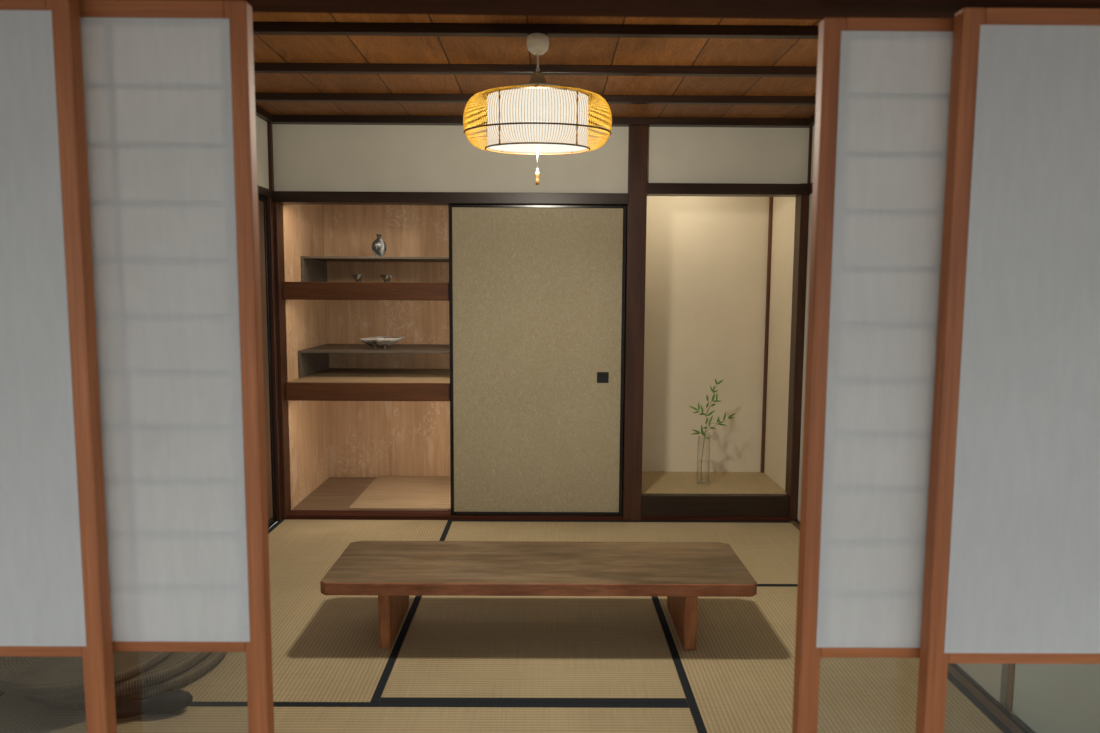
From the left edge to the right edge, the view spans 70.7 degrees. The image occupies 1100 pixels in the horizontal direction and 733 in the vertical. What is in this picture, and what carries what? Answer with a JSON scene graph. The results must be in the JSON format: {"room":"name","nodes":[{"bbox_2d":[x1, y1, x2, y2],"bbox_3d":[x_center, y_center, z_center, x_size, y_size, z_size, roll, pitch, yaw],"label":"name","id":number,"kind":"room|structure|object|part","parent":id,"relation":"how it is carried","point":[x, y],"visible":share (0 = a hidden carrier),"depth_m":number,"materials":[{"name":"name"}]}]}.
{"room":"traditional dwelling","nodes":[
{"label":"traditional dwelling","id":0,"kind":"room"},
{"bbox_2d":[0,693,60,732],"bbox_3d":[-1.674,1.105,2.501,0.240,0.050,2.000,0,6,0],"label":"floor","id":1,"kind":"structure","parent":0,"point":[18,714],"depth_m":2.42,"materials":[{"name":"grey fabric"}]},
{"bbox_2d":[255,115,328,527],"bbox_3d":[-1.717,-0.121,3.270,0.388,2.360,4.070,0,6,0],"label":"wall","id":2,"kind":"structure","parent":0,"point":[303,225],"depth_m":4.78,"materials":[{"name":"brown wood"}]},
{"bbox_2d":[0,0,116,732],"bbox_3d":[-1.146,0.303,1.294,0.795,1.781,0.031,0,6,0],"label":"door","id":3,"kind":"structure","parent":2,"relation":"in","point":[55,591],"depth_m":1.25,"materials":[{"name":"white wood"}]},
{"bbox_3d":[-1.141,-0.563,1.209,0.723,0.040,0.028,0,6,0],"label":"rail","id":4,"kind":"part","parent":3,"relation":"part of","materials":[{"name":"brown wood"}]},
{"bbox_3d":[-1.147,0.471,1.311,0.723,0.028,0.028,0,6,0],"label":"rail","id":5,"kind":"part","parent":3,"relation":"part of","materials":[{"name":"brown wood"}]},
{"bbox_2d":[255,104,271,121],"bbox_3d":[-1.526,-1.211,2.757,0.035,0.039,2.960,0,6,0],"label":"trim","id":6,"kind":"structure","parent":2,"relation":"attached to","point":[260,112],"depth_m":4.10,"materials":[{"name":"brown wood"}]},
{"bbox_2d":[258,185,271,197],"bbox_3d":[-1.563,-0.810,2.816,0.064,0.042,3.000,0,6,0],"label":"trim","id":7,"kind":"structure","parent":2,"relation":"attached to","point":[262,191],"depth_m":4.18,"materials":[{"name":"brown wood"}]},
{"bbox_2d":[258,194,276,528],"bbox_3d":[-1.575,0.025,3.888,0.032,1.833,0.940,0,6,0],"label":"door","id":8,"kind":"structure","parent":2,"relation":"in","point":[262,200],"depth_m":4.29,"materials":[{"name":"black paint"}]},
{"bbox_2d":[267,123,273,190],"bbox_3d":[-1.541,-1.155,4.276,0.020,0.368,0.028,0,6,0],"label":"trim","id":9,"kind":"structure","parent":2,"relation":"attached to","point":[269,125],"depth_m":4.26,"materials":[{"name":"brown wood"}]},
{"bbox_2d":[273,202,290,518],"bbox_3d":[-1.542,-0.048,4.446,0.032,1.866,0.104,0,6,0],"label":"trim","id":10,"kind":"structure","parent":2,"relation":"attached to","point":[277,207],"depth_m":4.42,"materials":[{"name":"brown wood"}]},
{"bbox_2d":[286,510,622,520],"bbox_3d":[-0.563,0.899,4.551,2.000,0.072,0.110,0,6,0],"label":"trim","id":11,"kind":"structure","parent":2,"relation":"attached to","point":[294,514],"depth_m":4.50,"materials":[{"name":"red wood"}]},
{"bbox_2d":[292,477,450,510],"bbox_3d":[-0.571,0.852,5.023,1.990,0.074,0.840,0,6,0],"label":"floor","id":12,"kind":"structure","parent":0,"point":[335,493],"depth_m":4.92,"materials":[{"name":"brown wood"}]},
{"bbox_2d":[349,476,450,509],"bbox_3d":[-0.757,0.810,4.999,0.883,0.012,0.798,0,6,0],"label":"floor panel","id":13,"kind":"object","parent":12,"relation":"on","point":[385,492],"visible":0.64,"depth_m":4.91,"materials":[{"name":"brown wood"}]},
{"bbox_2d":[323,205,449,476],"bbox_3d":[-0.561,-0.333,5.314,2.000,2.275,0.030,0,6,0],"label":"wall","id":14,"kind":"structure","parent":0,"point":[366,438],"depth_m":5.30,"materials":[{"name":"brown wood"}]},
{"bbox_2d":[283,282,448,300],"bbox_3d":[-0.578,-0.469,4.851,1.901,0.102,0.862,0,6,0],"label":"shelf","id":15,"kind":"object","parent":14,"relation":"attached to","point":[291,290],"visible":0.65,"depth_m":4.42,"materials":[{"name":"brown wood"}]},
{"bbox_2d":[352,275,364,281],"bbox_3d":[-1.152,-0.528,4.654,0.077,0.048,0.077,0,6,0],"label":"cup","id":16,"kind":"object","parent":15,"relation":"on","point":[358,278],"visible":0.94,"depth_m":4.63,"materials":[{"name":"black ceramic"}]},
{"bbox_2d":[301,256,448,281],"bbox_3d":[-0.593,-0.617,5.008,1.869,0.160,0.515,0,6,0],"label":"shelf riser","id":17,"kind":"object","parent":15,"relation":"on","point":[313,268],"visible":0.51,"depth_m":4.87,"materials":[{"name":"brown wood"}]},
{"bbox_2d":[372,234,386,255],"bbox_3d":[-1.066,-0.753,4.834,0.091,0.140,0.091,0,6,0],"label":"vase","id":18,"kind":"object","parent":17,"relation":"on","point":[379,247],"visible":0.94,"depth_m":4.81,"materials":[{"name":"grey ceramic"}]},
{"bbox_2d":[380,275,392,281],"bbox_3d":[-0.980,-0.526,4.645,0.077,0.048,0.077,0,6,0],"label":"cup","id":19,"kind":"object","parent":15,"relation":"on","point":[386,278],"visible":0.86,"depth_m":4.62,"materials":[{"name":"black ceramic"}]},
{"bbox_2d":[285,368,449,400],"bbox_3d":[-0.582,0.109,4.907,1.901,0.104,0.862,0,6,0],"label":"shelf","id":20,"kind":"object","parent":14,"relation":"attached to","point":[330,384],"visible":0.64,"depth_m":4.48,"materials":[{"name":"brown wood"}]},
{"bbox_2d":[298,344,449,377],"bbox_3d":[-0.596,-0.038,5.014,1.869,0.167,0.615,0,6,0],"label":"shelf riser","id":21,"kind":"object","parent":20,"relation":"on","point":[312,360],"visible":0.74,"depth_m":4.88,"materials":[{"name":"brown wood"}]},
{"bbox_2d":[359,337,403,348],"bbox_3d":[-1.063,-0.150,4.889,0.288,0.076,0.225,0,6,0],"label":"dish","id":22,"kind":"object","parent":21,"relation":"on","point":[375,342],"visible":1,"depth_m":4.83,"materials":[{"name":"grey ceramic"}]},
{"bbox_2d":[252,12,821,117],"bbox_3d":[-0.195,-1.277,3.154,3.500,0.030,4.150,0,6,0],"label":"ceiling","id":23,"kind":"structure","parent":0,"point":[266,48],"depth_m":3.21,"materials":[{"name":"brown wood"}]},
{"bbox_2d":[272,124,808,192],"bbox_3d":[-0.052,-1.169,4.346,3.000,0.415,0.060,0,6,0],"label":"wall","id":24,"kind":"structure","parent":0,"point":[350,158],"depth_m":4.32,"materials":[{"name":"beige paint"}]},
{"bbox_2d":[267,197,281,521],"bbox_3d":[-1.582,-0.023,4.376,0.072,1.830,0.041,0,6,0],"label":"trim","id":25,"kind":"structure","parent":24,"relation":"attached to","point":[269,200],"depth_m":4.36,"materials":[{"name":"brown wood"}]},
{"bbox_2d":[272,191,627,205],"bbox_3d":[-0.559,-0.942,4.355,1.987,0.060,0.120,0,6,0],"label":"trim","id":26,"kind":"structure","parent":24,"relation":"attached to","point":[282,197],"depth_m":4.30,"materials":[{"name":"brown wood"}]},
{"bbox_2d":[449,204,626,515],"bbox_3d":[-0.074,-0.021,4.444,1.000,1.788,0.028,0,6,0],"label":"door","id":27,"kind":"structure","parent":24,"relation":"in","point":[537,292],"depth_m":4.43,"materials":[{"name":"beige paper"}]},
{"bbox_3d":[0.303,0.063,4.443,0.067,0.062,0.004,0,6,0],"label":"finger pull","id":28,"kind":"part","parent":27,"relation":"part of","materials":[{"name":"black metal"}]},
{"bbox_2d":[267,115,812,127],"bbox_3d":[-0.050,-1.352,4.282,3.000,0.039,0.090,0,6,0],"label":"trim","id":29,"kind":"structure","parent":24,"relation":"attached to","point":[276,119],"depth_m":4.24,"materials":[{"name":"brown wood"}]},
{"bbox_2d":[622,125,647,520],"bbox_3d":[0.483,-0.240,4.433,0.105,2.275,0.112,0,6,0],"label":"wooden post","id":30,"kind":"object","parent":24,"relation":"attached to","point":[637,135],"depth_m":4.38,"materials":[{"name":"brown wood"}]},
{"bbox_2d":[647,183,809,196],"bbox_3d":[0.993,-0.992,4.355,0.908,0.060,0.105,0,6,0],"label":"trim","id":31,"kind":"structure","parent":24,"relation":"attached to","point":[653,189],"depth_m":4.30,"materials":[{"name":"brown wood"}]},
{"bbox_2d":[642,196,768,471],"bbox_3d":[0.980,-0.291,5.009,1.020,2.270,0.040,0,6,0],"label":"wall","id":32,"kind":"structure","parent":0,"point":[706,278],"depth_m":5.00,"materials":[{"name":"beige paint"}]},
{"bbox_2d":[760,197,772,472],"bbox_3d":[1.397,-0.361,4.973,0.020,2.120,0.022,0,6,0],"label":"trim","id":33,"kind":"structure","parent":32,"relation":"attached to","point":[770,198],"depth_m":4.98,"materials":[{"name":"brown wood"}]},
{"bbox_2d":[642,471,786,493],"bbox_3d":[0.938,0.792,4.819,0.925,0.150,0.550,0,6,0],"label":"floor","id":34,"kind":"structure","parent":0,"point":[652,482],"depth_m":4.77,"materials":[{"name":"brown wood"}]},
{"bbox_2d":[696,436,709,484],"bbox_3d":[0.940,0.573,4.747,0.079,0.300,0.079,0,6,0],"label":"glass vase","id":35,"kind":"object","parent":34,"relation":"on","point":[698,436],"visible":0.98,"depth_m":4.75,"materials":[{"name":"glass"}]},
{"bbox_2d":[690,379,735,479],"bbox_3d":[0.998,0.384,4.734,0.297,0.636,0.103,0,6,0],"label":"sprig","id":36,"kind":"object","parent":35,"relation":"in","point":[719,382],"visible":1,"depth_m":4.72,"materials":[{"name":"green plant"}]},
{"bbox_3d":[0.997,0.407,4.715,0.178,0.595,0.060,0,6,0],"label":"stem","id":37,"kind":"part","parent":36,"relation":"part of","materials":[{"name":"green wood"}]},
{"bbox_2d":[764,125,1034,732],"bbox_3d":[1.462,-0.104,3.221,0.094,2.350,3.640,0,6,0],"label":"wall","id":38,"kind":"structure","parent":0,"point":[783,222],"depth_m":4.67,"materials":[{"name":"beige paint"}]},
{"bbox_2d":[254,63,816,76],"bbox_3d":[-0.046,-1.256,3.282,2.930,0.034,0.040,0,6,0],"label":"trim","id":39,"kind":"structure","parent":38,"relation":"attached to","point":[305,68],"depth_m":3.26,"materials":[{"name":"brown wood"}]},
{"bbox_2d":[255,93,815,104],"bbox_3d":[-0.048,-1.305,3.780,2.930,0.034,0.040,0,6,0],"label":"trim","id":40,"kind":"structure","parent":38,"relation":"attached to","point":[266,97],"depth_m":3.76,"materials":[{"name":"brown wood"}]},
{"bbox_2d":[253,22,818,38],"bbox_3d":[-0.043,-1.208,2.784,2.930,0.034,0.040,0,6,0],"label":"ceiling beam","id":41,"kind":"structure","parent":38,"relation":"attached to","point":[259,28],"depth_m":2.77,"materials":[{"name":"brown wood"}]},
{"bbox_2d":[463,33,611,184],"bbox_3d":[-0.045,-0.928,2.823,0.541,0.528,0.541,5,7,37],"label":"pendant lamp","id":42,"kind":"object","parent":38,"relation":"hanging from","point":[537,116],"visible":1,"depth_m":2.68,"materials":[{"name":"white paper"}]},
{"bbox_3d":[-0.046,-0.689,2.835,0.014,0.050,0.014,0,6,0],"label":"pull knob","id":43,"kind":"part","parent":42,"relation":"part of","materials":[{"name":"brown wood"}]},
{"bbox_3d":[-0.045,-0.889,2.827,0.367,0.201,0.378,0,6,0],"label":"lamp shade","id":44,"kind":"part","parent":42,"relation":"part of","materials":[{"name":"white paper"}]},
{"bbox_2d":[490,144,584,151],"bbox_3d":[-0.046,-0.808,2.841,0.363,0.029,0.362,0,6,0],"label":"diffuser","id":45,"kind":"object","parent":42,"relation":"attached to","point":[499,147],"depth_m":2.87,"materials":[{"name":"white plastic"}]},
{"bbox_3d":[-0.044,-1.093,2.796,0.015,0.070,0.015,0,6,0],"label":"cord","id":46,"kind":"part","parent":42,"relation":"part of","materials":[{"name":"white plastic"}]},
{"bbox_2d":[641,516,788,520],"bbox_3d":[0.937,0.908,4.529,1.000,0.076,0.050,0,6,0],"label":"trim","id":47,"kind":"structure","parent":38,"relation":"attached to","point":[643,518],"depth_m":4.50,"materials":[{"name":"red wood"}]},
{"bbox_2d":[641,494,789,516],"bbox_3d":[0.959,0.809,4.519,0.860,0.123,0.050,0,6,0],"label":"trim","id":48,"kind":"structure","parent":38,"relation":"attached to","point":[700,505],"depth_m":4.50,"materials":[{"name":"brown wood"}]},
{"bbox_2d":[785,183,809,520],"bbox_3d":[1.418,-0.064,4.453,0.048,1.930,0.096,0,6,0],"label":"trim","id":49,"kind":"structure","parent":38,"relation":"attached to","point":[802,201],"depth_m":4.42,"materials":[{"name":"brown wood"}]},
{"bbox_2d":[807,127,812,182],"bbox_3d":[1.441,-1.171,4.295,0.015,0.306,0.015,0,6,0],"label":"trim","id":50,"kind":"structure","parent":38,"relation":"attached to","point":[810,128],"depth_m":4.29,"materials":[{"name":"brown wood"}]},
{"bbox_2d":[808,182,812,193],"bbox_3d":[1.450,-0.842,2.827,0.014,0.056,3.000,0,6,0],"label":"trim","id":51,"kind":"structure","parent":38,"relation":"attached to","point":[810,186],"depth_m":4.27,"materials":[{"name":"brown wood"}]},
{"bbox_2d":[808,114,814,125],"bbox_3d":[1.439,-1.196,2.772,0.035,0.039,2.960,0,6,0],"label":"trim","id":52,"kind":"structure","parent":38,"relation":"attached to","point":[811,121],"depth_m":4.19,"materials":[{"name":"brown wood"}]},
{"bbox_2d":[790,521,1023,732],"bbox_3d":[1.423,1.070,3.014,0.043,0.054,3.000,0,6,0],"label":"trim","id":53,"kind":"structure","parent":38,"relation":"attached to","point":[990,706],"depth_m":2.54,"materials":[{"name":"brown wood"}]},
{"bbox_2d":[795,519,1031,732],"bbox_3d":[1.438,1.037,3.011,0.012,0.012,3.000,0,6,0],"label":"trim","id":54,"kind":"structure","parent":38,"relation":"attached to","point":[959,669],"depth_m":2.52,"materials":[{"name":"black paint"}]},
{"bbox_2d":[915,7,1099,732],"bbox_3d":[1.047,0.321,1.306,0.819,1.767,0.031,0,6,0],"label":"door","id":55,"kind":"structure","parent":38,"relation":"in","point":[1012,565],"depth_m":1.26,"materials":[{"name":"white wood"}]},
{"bbox_3d":[1.046,0.489,1.323,0.747,0.028,0.028,0,6,0],"label":"rail","id":56,"kind":"part","parent":55,"relation":"part of","materials":[{"name":"brown wood"}]},
{"bbox_3d":[1.052,-0.540,1.222,0.747,0.037,0.028,0,6,0],"label":"rail","id":57,"kind":"part","parent":55,"relation":"part of","materials":[{"name":"brown wood"}]},
{"bbox_2d":[1005,664,1099,732],"bbox_3d":[1.469,0.228,1.905,0.023,1.814,0.955,0,6,0],"label":"door","id":58,"kind":"structure","parent":38,"relation":"in","point":[1048,698],"depth_m":2.23,"materials":[{"name":"grey paper"}]},
{"bbox_3d":[1.466,0.183,2.365,0.023,1.814,0.030,0,6,0],"label":"frame","id":59,"kind":"part","parent":58,"relation":"part of","materials":[{"name":"brown wood"}]},
{"bbox_3d":[-0.206,1.139,2.863,3.420,0.068,3.300,0,6,0],"label":"floor","id":60,"kind":"structure","parent":0,"visible":0},
{"bbox_2d":[143,519,452,701],"bbox_3d":[-1.058,1.010,3.499,0.998,0.052,1.998,0,6,0],"label":"mat","id":61,"kind":"object","parent":60,"relation":"on","point":[326,648],"visible":0.52,"depth_m":3.06,"materials":[{"name":"beige wicker"}]},
{"bbox_2d":[22,652,226,708],"bbox_3d":[-1.494,1.028,2.758,0.659,0.048,0.659,0,6,0],"label":"cushion","id":62,"kind":"object","parent":61,"relation":"on","point":[211,660],"visible":0.18,"depth_m":2.52,"materials":[{"name":"fabric"}]},
{"bbox_2d":[29,652,210,699],"bbox_3d":[-1.512,0.984,2.717,0.659,0.048,0.659,0,6,0],"label":"cushion","id":63,"kind":"object","parent":62,"relation":"on","point":[177,662],"visible":0.16,"depth_m":2.50,"materials":[{"name":"fabric"}]},
{"bbox_2d":[0,651,172,695],"bbox_3d":[-1.551,0.950,2.606,0.569,0.040,0.569,0,6,0],"label":"cushion","id":64,"kind":"object","parent":63,"relation":"on","point":[25,676],"visible":0.28,"depth_m":2.42,"materials":[{"name":"fabric"}]},
{"bbox_2d":[33,702,697,732],"bbox_3d":[-0.551,1.159,2.009,1.998,0.052,0.998,0,6,0],"label":"mat","id":65,"kind":"object","parent":60,"relation":"on","point":[198,717],"visible":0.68,"depth_m":2.41,"materials":[{"name":"beige wicker"}]},
{"bbox_2d":[115,690,192,718],"bbox_3d":[-1.258,1.054,2.414,0.264,0.064,0.066,-2,6,-18],"label":"wood block","id":66,"kind":"object","parent":65,"relation":"on","point":[174,700],"visible":0.84,"depth_m":2.40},
{"bbox_2d":[379,596,687,702],"bbox_3d":[-0.056,1.064,3.007,0.998,0.052,0.998,0,6,0],"label":"mat","id":67,"kind":"object","parent":60,"relation":"on","point":[537,649],"visible":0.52,"depth_m":2.85,"materials":[{"name":"beige wicker"}]},
{"bbox_2d":[320,541,756,649],"bbox_3d":[-0.042,0.898,3.060,1.597,0.268,0.482,0,6,0],"label":"table","id":68,"kind":"object","parent":67,"relation":"on","point":[394,571],"visible":1,"depth_m":2.93,"materials":[{"name":"brown wood"}]},
{"bbox_3d":[-0.612,0.918,3.058,0.046,0.221,0.414,0,6,0],"label":"leg","id":69,"kind":"part","parent":68,"relation":"part of","materials":[{"name":"brown wood"}]},
{"bbox_3d":[0.517,0.924,3.064,0.052,0.221,0.414,0,6,0],"label":"leg","id":70,"kind":"part","parent":68,"relation":"part of","materials":[{"name":"brown wood"}]},
{"bbox_2d":[445,520,799,586],"bbox_3d":[0.418,0.969,4.005,1.955,0.052,0.998,0,6,0],"label":"mat","id":71,"kind":"object","parent":60,"relation":"on","point":[769,550],"visible":0.45,"depth_m":4.24,"materials":[{"name":"beige wicker"}]},
{"bbox_2d":[651,587,1012,732],"bbox_3d":[0.925,1.117,2.514,0.955,0.052,1.998,0,6,0],"label":"mat","id":72,"kind":"object","parent":60,"relation":"on","point":[738,677],"visible":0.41,"depth_m":2.66,"materials":[{"name":"beige wicker"}]},
{"bbox_3d":[-0.048,1.219,1.419,3.100,0.052,0.189,0,6,0],"label":"trim","id":73,"kind":"structure","parent":60,"relation":"on","visible":0},
{"bbox_2d":[79,0,273,732],"bbox_3d":[-0.890,0.298,1.337,0.797,1.785,0.031,0,6,0],"label":"door","id":74,"kind":"structure","parent":73,"relation":"on","point":[169,87],"depth_m":1.29,"materials":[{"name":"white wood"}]},
{"bbox_3d":[-0.885,-0.570,1.252,0.725,0.040,0.028,0,6,0],"label":"rail","id":75,"kind":"part","parent":74,"relation":"part of","materials":[{"name":"brown wood"}]},
{"bbox_3d":[-0.891,0.479,1.355,0.725,0.028,0.028,0,6,0],"label":"rail","id":76,"kind":"part","parent":74,"relation":"part of","materials":[{"name":"brown wood"}]},
{"bbox_2d":[792,17,953,732],"bbox_3d":[0.837,0.317,1.347,0.800,1.765,0.031,0,6,0],"label":"door","id":77,"kind":"structure","parent":73,"relation":"on","point":[883,87],"depth_m":1.30,"materials":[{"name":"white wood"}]},
{"bbox_3d":[0.836,0.495,1.365,0.728,0.028,0.028,0,6,0],"label":"rail","id":78,"kind":"part","parent":77,"relation":"part of","materials":[{"name":"brown wood"}]},
{"bbox_3d":[0.841,-0.545,1.263,0.728,0.032,0.028,0,6,0],"label":"rail","id":79,"kind":"part","parent":77,"relation":"part of","materials":[{"name":"brown wood"}]},
{"bbox_3d":[-0.042,0.100,1.310,17.000,3.000,0.130,0,6,0],"label":"wall","id":80,"kind":"structure","parent":0,"visible":0},
{"bbox_2d":[246,0,1099,19],"bbox_3d":[-0.038,-0.617,1.249,3.100,0.080,0.112,0,6,0],"label":"door lintel","id":81,"kind":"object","parent":80,"relation":"attached to","point":[743,9],"depth_m":1.26,"materials":[{"name":"red wood"}]},
{"bbox_2d":[831,0,1099,4],"bbox_3d":[-0.038,-0.604,1.182,3.100,0.094,0.023,0,6,0],"label":"trim","id":82,"kind":"structure","parent":80,"relation":"attached to","point":[1058,2],"depth_m":1.19,"materials":[{"name":"red wood"}]}
]}

